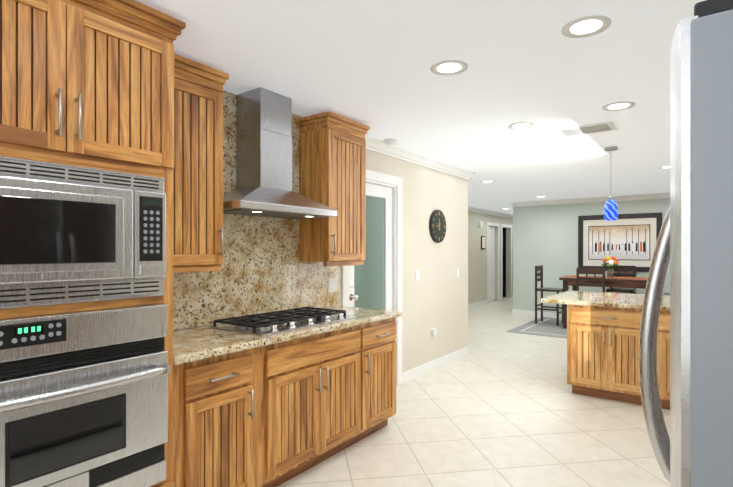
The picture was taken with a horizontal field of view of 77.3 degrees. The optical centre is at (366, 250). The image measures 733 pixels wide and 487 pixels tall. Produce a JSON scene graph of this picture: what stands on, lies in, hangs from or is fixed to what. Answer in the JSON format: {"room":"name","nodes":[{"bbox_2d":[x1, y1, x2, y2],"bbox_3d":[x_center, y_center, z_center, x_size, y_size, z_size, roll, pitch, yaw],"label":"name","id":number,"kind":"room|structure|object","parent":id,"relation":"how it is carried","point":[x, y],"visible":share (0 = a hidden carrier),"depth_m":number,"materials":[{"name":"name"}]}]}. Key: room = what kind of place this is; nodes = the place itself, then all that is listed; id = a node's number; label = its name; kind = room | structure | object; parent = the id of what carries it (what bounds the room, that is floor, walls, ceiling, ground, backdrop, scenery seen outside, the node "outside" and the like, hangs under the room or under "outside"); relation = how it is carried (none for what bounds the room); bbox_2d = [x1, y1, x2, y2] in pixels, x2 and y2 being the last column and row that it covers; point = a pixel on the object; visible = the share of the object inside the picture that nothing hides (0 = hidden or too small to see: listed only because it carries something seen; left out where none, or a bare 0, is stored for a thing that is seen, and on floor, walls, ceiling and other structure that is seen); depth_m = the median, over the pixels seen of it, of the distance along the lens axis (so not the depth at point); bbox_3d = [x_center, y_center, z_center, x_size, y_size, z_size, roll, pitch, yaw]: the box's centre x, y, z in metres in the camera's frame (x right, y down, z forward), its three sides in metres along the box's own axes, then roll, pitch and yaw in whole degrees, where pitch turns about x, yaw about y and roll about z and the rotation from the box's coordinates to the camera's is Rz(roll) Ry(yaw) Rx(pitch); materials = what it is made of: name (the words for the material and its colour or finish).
{"room":"kitchen and dining room","nodes":[
{"label":"kitchen and dining room","id":0,"kind":"room"},
{"bbox_2d":[173,149,467,384],"bbox_3d":[-1.180,0.166,2.804,0.140,2.430,8.420,0,0,36],"label":"wall","id":1,"kind":"structure","parent":0,"point":[435,296],"depth_m":5.29,"materials":[{"name":"beige paint"}]},
{"bbox_2d":[173,54,228,272],"bbox_3d":[-1.067,-0.452,2.517,0.336,1.135,0.527,0,0,36],"label":"upper cabinet","id":2,"kind":"object","parent":1,"relation":"attached to","point":[198,180],"visible":0.35,"depth_m":2.50,"materials":[{"name":"brown wood"}]},
{"bbox_2d":[173,90,339,329],"bbox_3d":[-0.804,-0.289,3.180,0.020,1.517,1.909,0,0,36],"label":"backsplash","id":3,"kind":"structure","parent":1,"relation":"attached to","point":[264,269],"depth_m":3.17,"materials":[{"name":"beige stone"}]},
{"bbox_2d":[223,87,336,218],"bbox_3d":[-0.626,-0.641,3.059,0.408,0.811,0.864,0,0,36],"label":"range hood","id":4,"kind":"object","parent":1,"relation":"attached to","point":[263,152],"visible":0.94,"depth_m":2.99,"materials":[{"name":"silver metal"}]},
{"bbox_2d":[328,278,337,292],"bbox_3d":[-0.281,0.290,3.869,0.007,0.118,0.120,0,0,36],"label":"outlet","id":5,"kind":"object","parent":1,"relation":"attached to","point":[332,284],"depth_m":3.86,"materials":[{"name":"white plastic"}]},
{"bbox_2d":[297,111,369,265],"bbox_3d":[-0.247,-0.452,3.636,0.336,1.135,0.513,0,0,36],"label":"upper cabinet","id":6,"kind":"object","parent":1,"relation":"attached to","point":[332,160],"visible":1,"depth_m":3.50,"materials":[{"name":"brown wood"}]},
{"bbox_2d":[349,183,391,309],"bbox_3d":[0.060,0.364,4.400,0.123,2.023,0.756,0,0,36],"label":"door","id":7,"kind":"structure","parent":1,"relation":"in","point":[370,282],"depth_m":4.50,"materials":[{"name":"white"}]},
{"bbox_2d":[342,169,401,384],"bbox_3d":[0.021,0.310,4.428,0.158,2.140,0.980,0,0,36],"label":"door frame","id":8,"kind":"structure","parent":1,"relation":"attached to","point":[386,180],"depth_m":4.71,"materials":[{"name":"white wood"}]},
{"bbox_2d":[416,270,418,280],"bbox_3d":[0.565,0.270,5.058,0.008,0.118,0.075,0,0,36],"label":"light switch","id":9,"kind":"object","parent":1,"relation":"attached to","point":[417,271],"depth_m":5.05,"materials":[{"name":"white plastic"}]},
{"bbox_2d":[365,135,475,179],"bbox_3d":[0.606,-1.003,5.075,0.095,0.095,2.795,0,0,36],"label":"crown molding","id":10,"kind":"structure","parent":1,"relation":"attached to","point":[381,147],"depth_m":4.94,"materials":[{"name":"white wood"}]},
{"bbox_2d":[431,328,436,338],"bbox_3d":[0.783,0.960,5.320,0.050,0.118,0.075,0,0,36],"label":"outlet","id":11,"kind":"object","parent":1,"relation":"attached to","point":[433,331],"depth_m":5.31,"materials":[{"name":"white plastic"}]},
{"bbox_2d":[402,346,468,382],"bbox_3d":[0.866,1.330,5.482,0.034,0.100,1.709,0,0,36],"label":"baseboard","id":12,"kind":"structure","parent":1,"relation":"attached to","point":[424,368],"depth_m":5.34,"materials":[{"name":"white wood"}]},
{"bbox_2d":[429,210,445,242],"bbox_3d":[0.849,-0.290,5.421,0.036,0.390,0.390,0,0,36],"label":"wall clock","id":13,"kind":"object","parent":1,"relation":"attached to","point":[437,225],"visible":1,"depth_m":5.38,"materials":[{"name":"black"}]},
{"bbox_2d":[135,0,704,214],"bbox_3d":[2.531,-1.080,6.394,7.600,0.060,18.800,0,0,36],"label":"ceiling","id":14,"kind":"structure","parent":0,"point":[370,63],"depth_m":2.74,"materials":[{"name":"white paint"}]},
{"bbox_2d":[384,138,397,144],"bbox_3d":[0.229,-1.031,4.337,0.132,0.036,0.132,0,0,36],"label":"smoke detector","id":15,"kind":"object","parent":14,"relation":"attached to","point":[390,141],"visible":1,"depth_m":4.29,"materials":[{"name":"white plastic"}]},
{"bbox_2d":[430,60,467,75],"bbox_3d":[0.471,-1.046,2.614,0.214,0.006,0.220,0,0,36],"label":"recessed light","id":16,"kind":"object","parent":14,"relation":"in","point":[447,67],"depth_m":2.61,"materials":[{"name":"white"}]},
{"bbox_2d":[508,122,534,128],"bbox_3d":[1.292,-1.046,3.816,0.210,0.006,0.223,0,0,36],"label":"recessed light","id":17,"kind":"object","parent":14,"relation":"in","point":[519,125],"depth_m":3.82,"materials":[{"name":"white"}]},
{"bbox_2d":[561,15,610,37],"bbox_3d":[1.023,-1.046,2.135,0.207,0.006,0.220,0,0,36],"label":"recessed light","id":18,"kind":"object","parent":14,"relation":"in","point":[586,26],"depth_m":2.14,"materials":[{"name":"white"}]},
{"bbox_2d":[555,121,616,137],"bbox_3d":[1.892,-1.041,3.949,0.440,0.016,0.300,0,0,36],"label":"ceiling vent","id":19,"kind":"object","parent":14,"relation":"in","point":[588,129],"visible":1,"depth_m":3.91,"materials":[{"name":"white metal"}]},
{"bbox_2d":[604,146,617,220],"bbox_3d":[2.484,-0.679,4.656,0.132,0.739,0.132,0,0,36],"label":"pendant light","id":20,"kind":"object","parent":14,"relation":"hanging from","point":[610,210],"visible":1,"depth_m":4.61,"materials":[{"name":"blue glass"}]},
{"bbox_2d":[602,101,634,110],"bbox_3d":[1.819,-1.046,3.306,0.205,0.006,0.225,0,0,36],"label":"recessed light","id":21,"kind":"object","parent":14,"relation":"in","point":[616,106],"depth_m":3.31,"materials":[{"name":"white"}]},
{"bbox_2d":[277,297,669,486],"bbox_3d":[2.531,1.410,6.395,7.600,0.060,18.800,0,0,36],"label":"floor","id":22,"kind":"structure","parent":0,"point":[498,405],"depth_m":3.50,"materials":[{"name":"tile"}]},
{"bbox_2d":[0,0,185,486],"bbox_3d":[-1.338,0.181,1.878,0.696,2.400,0.900,0,0,36],"label":"tall cabinet","id":23,"kind":"object","parent":22,"relation":"on","point":[87,83],"visible":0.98,"depth_m":1.76,"materials":[{"name":"brown wood"}]},
{"bbox_2d":[0,156,165,308],"bbox_3d":[-1.317,-0.062,1.838,0.620,0.511,0.764,0,0,36],"label":"microwave","id":24,"kind":"object","parent":23,"relation":"in","point":[72,234],"visible":1,"depth_m":1.68,"materials":[{"name":"silver metal"}]},
{"bbox_2d":[0,304,169,486],"bbox_3d":[-1.304,0.609,1.829,0.753,0.759,0.772,0,0,36],"label":"wall oven","id":25,"kind":"object","parent":23,"relation":"in","point":[83,398],"visible":0.98,"depth_m":1.70,"materials":[{"name":"silver metal"}]},
{"bbox_2d":[173,346,264,486],"bbox_3d":[-0.972,0.947,2.441,0.622,0.868,0.518,0,0,36],"label":"base cabinet","id":26,"kind":"object","parent":22,"relation":"on","point":[219,401],"depth_m":2.27,"materials":[{"name":"brown wood"}]},
{"bbox_2d":[265,323,368,486],"bbox_3d":[-0.531,0.946,3.042,0.622,0.868,0.972,0,0,36],"label":"base cabinet","id":27,"kind":"object","parent":22,"relation":"on","point":[275,415],"depth_m":2.81,"materials":[{"name":"brown wood"}]},
{"bbox_2d":[369,318,395,434],"bbox_3d":[-0.166,0.946,3.540,0.622,0.868,0.535,0,0,36],"label":"base cabinet","id":28,"kind":"object","parent":22,"relation":"on","point":[382,334],"depth_m":3.42,"materials":[{"name":"brown wood"}]},
{"bbox_2d":[173,306,401,364],"bbox_3d":[-0.538,0.490,2.988,0.633,0.040,1.914,0,0,36],"label":"countertop","id":29,"kind":"structure","parent":28,"relation":"on","point":[196,344],"depth_m":2.55,"materials":[{"name":"stone"}]},
{"bbox_2d":[211,307,354,335],"bbox_3d":[-0.514,0.446,2.998,0.465,0.048,0.840,0,0,36],"label":"cooktop","id":30,"kind":"object","parent":29,"relation":"in","point":[264,324],"visible":1,"depth_m":2.87,"materials":[{"name":"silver metal"}]},
{"bbox_2d":[506,317,566,337],"bbox_3d":[4.182,1.375,7.801,2.900,0.008,2.180,0,0,36],"label":"rug","id":31,"kind":"object","parent":22,"relation":"on","point":[548,326],"visible":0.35,"depth_m":8.09,"materials":[{"name":"grey carpet"}]},
{"bbox_2d":[535,265,562,325],"bbox_3d":[3.451,0.824,8.622,0.440,1.090,0.440,0,0,36],"label":"dining chair","id":32,"kind":"object","parent":31,"relation":"on","point":[538,268],"visible":0.9,"depth_m":8.57,"materials":[{"name":"brown wood"}]},
{"bbox_2d":[576,268,604,291],"bbox_3d":[3.747,0.825,7.580,0.440,1.090,0.440,0,0,36],"label":"dining chair","id":33,"kind":"object","parent":31,"relation":"on","point":[595,271],"visible":0.5,"depth_m":7.40,"materials":[{"name":"brown wood"}]},
{"bbox_2d":[559,275,647,328],"bbox_3d":[4.265,0.919,8.025,1.470,0.900,0.920,0,0,36],"label":"dining table","id":34,"kind":"object","parent":31,"relation":"on","point":[617,283],"visible":0.29,"depth_m":7.76,"materials":[{"name":"brown wood"}]},
{"bbox_2d":[563,276,647,278],"bbox_3d":[4.265,0.557,8.025,1.482,0.185,0.320,0,0,36],"label":"table runner","id":35,"kind":"object","parent":34,"relation":"on","point":[609,277],"visible":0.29,"depth_m":7.97,"materials":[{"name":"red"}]},
{"bbox_2d":[601,256,618,276],"bbox_3d":[4.269,0.280,8.022,0.277,0.367,0.236,0,0,36],"label":"flower vase","id":36,"kind":"object","parent":35,"relation":"on","point":[610,262],"visible":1,"depth_m":7.98,"materials":[{"name":"clear glass"}]},
{"bbox_2d":[606,265,635,293],"bbox_3d":[4.745,0.824,8.535,0.440,1.090,0.440,0,0,36],"label":"dining chair","id":37,"kind":"object","parent":31,"relation":"on","point":[625,274],"visible":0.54,"depth_m":8.62,"materials":[{"name":"brown wood"}]},
{"bbox_2d":[567,304,641,404],"bbox_3d":[2.516,0.946,4.606,0.710,0.868,1.064,0,0,36],"label":"base cabinet","id":38,"kind":"object","parent":22,"relation":"on","point":[602,352],"depth_m":4.20,"materials":[{"name":"brown wood"}]},
{"bbox_2d":[540,291,669,310],"bbox_3d":[2.917,0.490,4.333,2.160,0.040,1.170,0,0,36],"label":"countertop","id":39,"kind":"structure","parent":38,"relation":"on","point":[614,300],"depth_m":4.42,"materials":[{"name":"stone"}]},
{"bbox_2d":[657,310,669,409],"bbox_3d":[3.096,0.946,4.181,0.730,0.868,1.064,0,0,36],"label":"base cabinet","id":40,"kind":"object","parent":22,"relation":"on","point":[663,335],"depth_m":3.93,"materials":[{"name":"brown wood"}]},
{"bbox_2d":[639,0,732,486],"bbox_3d":[1.085,0.488,0.877,0.967,1.785,0.910,0,0,36],"label":"refrigerator","id":41,"kind":"object","parent":22,"relation":"on","point":[694,245],"visible":1,"depth_m":0.72,"materials":[{"name":"grey metal"}]},
{"bbox_2d":[468,211,512,303],"bbox_3d":[2.705,0.163,11.487,0.140,2.430,10.180,0,0,36],"label":"wall","id":42,"kind":"structure","parent":0,"point":[477,273],"depth_m":11.73,"materials":[{"name":"beige paint"}]},
{"bbox_2d":[468,300,486,307],"bbox_3d":[1.455,1.329,9.652,0.014,0.100,5.740,0,0,36],"label":"baseboard","id":43,"kind":"structure","parent":42,"relation":"attached to","point":[479,303],"depth_m":11.43,"materials":[{"name":"white wood"}]},
{"bbox_2d":[481,236,484,248],"bbox_3d":[2.989,-0.212,11.731,0.027,0.340,0.250,0,0,36],"label":"picture frame","id":44,"kind":"object","parent":42,"relation":"attached to","point":[482,242],"visible":1,"depth_m":11.69,"materials":[{"name":"black"}]},
{"bbox_2d":[468,206,512,218],"bbox_3d":[2.739,-1.004,11.350,0.075,0.095,10.000,0,0,36],"label":"crown molding","id":45,"kind":"structure","parent":42,"relation":"attached to","point":[472,209],"depth_m":11.99,"materials":[{"name":"white"}]},
{"bbox_2d":[487,222,511,303],"bbox_3d":[3.676,0.313,12.778,0.138,2.130,1.910,0,0,36],"label":"door frame","id":46,"kind":"structure","parent":42,"relation":"attached to","point":[490,263],"depth_m":12.56,"materials":[{"name":"white wood"}]},
{"bbox_2d":[503,228,505,296],"bbox_3d":[3.906,0.163,13.868,0.740,2.430,0.040,0,0,36],"label":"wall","id":47,"kind":"structure","parent":0,"point":[504,262],"depth_m":13.67,"materials":[{"name":"black"}]},
{"bbox_2d":[513,198,669,312],"bbox_3d":[5.374,0.164,8.489,5.290,2.430,0.140,0,0,36],"label":"wall","id":48,"kind":"structure","parent":0,"point":[546,236],"depth_m":9.52,"materials":[{"name":"green paint"}]},
{"bbox_2d":[513,309,561,317],"bbox_3d":[4.902,1.329,8.742,4.190,0.100,0.017,0,0,36],"label":"baseboard","id":49,"kind":"structure","parent":48,"relation":"attached to","point":[520,312],"depth_m":9.71,"materials":[{"name":"white wood"}]},
{"bbox_2d":[512,192,669,206],"bbox_3d":[4.851,-1.004,8.738,4.110,0.095,0.075,0,0,36],"label":"crown molding","id":50,"kind":"structure","parent":48,"relation":"attached to","point":[655,195],"depth_m":9.03,"materials":[{"name":"white"}]},
{"bbox_2d":[578,212,661,271],"bbox_3d":[4.826,-0.156,8.781,1.420,1.090,0.034,0,0,36],"label":"framed art","id":51,"kind":"object","parent":48,"relation":"attached to","point":[628,239],"visible":0.88,"depth_m":8.75,"materials":[{"name":"black"}]}
]}

